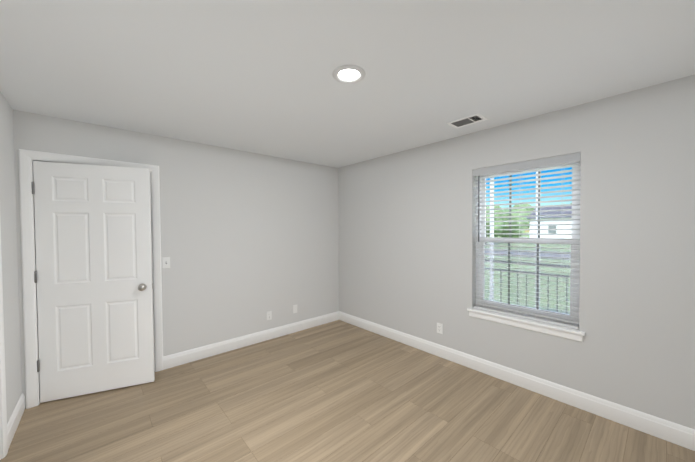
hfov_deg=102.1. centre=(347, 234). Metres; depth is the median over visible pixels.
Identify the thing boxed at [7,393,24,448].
baseboard
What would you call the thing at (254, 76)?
ceiling
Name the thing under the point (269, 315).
duplex electrical outlet
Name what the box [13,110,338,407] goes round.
wall
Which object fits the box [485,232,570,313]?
ground
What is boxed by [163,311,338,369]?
baseboard
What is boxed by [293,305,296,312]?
electrical outlet
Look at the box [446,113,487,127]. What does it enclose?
ceiling vent
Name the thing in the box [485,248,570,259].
street
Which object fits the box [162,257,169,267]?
toggle light switch
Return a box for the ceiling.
[0,0,694,167]
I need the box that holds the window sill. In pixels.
[467,308,584,341]
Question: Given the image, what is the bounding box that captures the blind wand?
[478,176,478,241]
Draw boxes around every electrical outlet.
[267,311,271,319]
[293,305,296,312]
[437,323,442,333]
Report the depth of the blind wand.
2.86 m
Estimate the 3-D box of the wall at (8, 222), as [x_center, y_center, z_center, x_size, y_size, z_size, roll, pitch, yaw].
[-1.097,0.241,0.379,0.160,2.440,4.946,-1,2,-42]
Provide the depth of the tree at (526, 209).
72.52 m
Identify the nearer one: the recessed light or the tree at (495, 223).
the recessed light
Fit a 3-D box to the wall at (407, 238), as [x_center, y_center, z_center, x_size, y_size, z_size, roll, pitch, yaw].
[1.505,0.173,2.791,0.160,2.440,5.106,-1,2,-42]
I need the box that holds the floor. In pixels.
[0,320,694,461]
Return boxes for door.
[31,161,154,402]
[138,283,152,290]
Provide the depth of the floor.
2.19 m
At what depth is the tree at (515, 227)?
35.06 m
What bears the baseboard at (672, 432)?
attached to the wall at (407, 238)
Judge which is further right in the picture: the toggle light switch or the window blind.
the window blind
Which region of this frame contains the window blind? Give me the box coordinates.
[473,152,580,328]
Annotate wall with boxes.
[0,92,21,423]
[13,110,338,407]
[338,75,694,428]
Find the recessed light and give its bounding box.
[333,65,364,83]
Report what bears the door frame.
attached to the wall at (249, 240)
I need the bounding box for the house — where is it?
[527,206,571,237]
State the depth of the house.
42.95 m
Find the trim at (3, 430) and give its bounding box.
[0,223,7,458]
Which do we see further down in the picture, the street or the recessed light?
the street
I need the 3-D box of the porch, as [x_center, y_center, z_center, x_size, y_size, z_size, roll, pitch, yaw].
[2.135,-0.533,3.750,2.058,4.903,7.200,-1,2,-42]
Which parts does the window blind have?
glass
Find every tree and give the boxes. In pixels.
[486,207,503,244]
[499,210,528,237]
[513,204,534,227]
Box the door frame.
[18,149,162,408]
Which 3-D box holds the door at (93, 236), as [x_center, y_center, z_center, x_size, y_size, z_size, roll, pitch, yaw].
[-2.240,0.397,2.520,0.814,2.032,0.050,-1,1,-24]
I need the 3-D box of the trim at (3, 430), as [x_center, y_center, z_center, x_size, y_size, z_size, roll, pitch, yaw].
[-1.969,0.380,1.502,0.018,2.128,0.906,-1,2,-42]
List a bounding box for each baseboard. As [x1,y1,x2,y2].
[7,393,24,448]
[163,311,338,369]
[339,311,694,450]
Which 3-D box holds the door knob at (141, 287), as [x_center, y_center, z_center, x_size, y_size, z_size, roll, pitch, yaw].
[-1.915,0.490,2.672,0.103,0.064,0.171,-1,1,-24]
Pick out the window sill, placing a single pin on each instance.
(555, 330)
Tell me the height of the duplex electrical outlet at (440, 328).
0.115 m

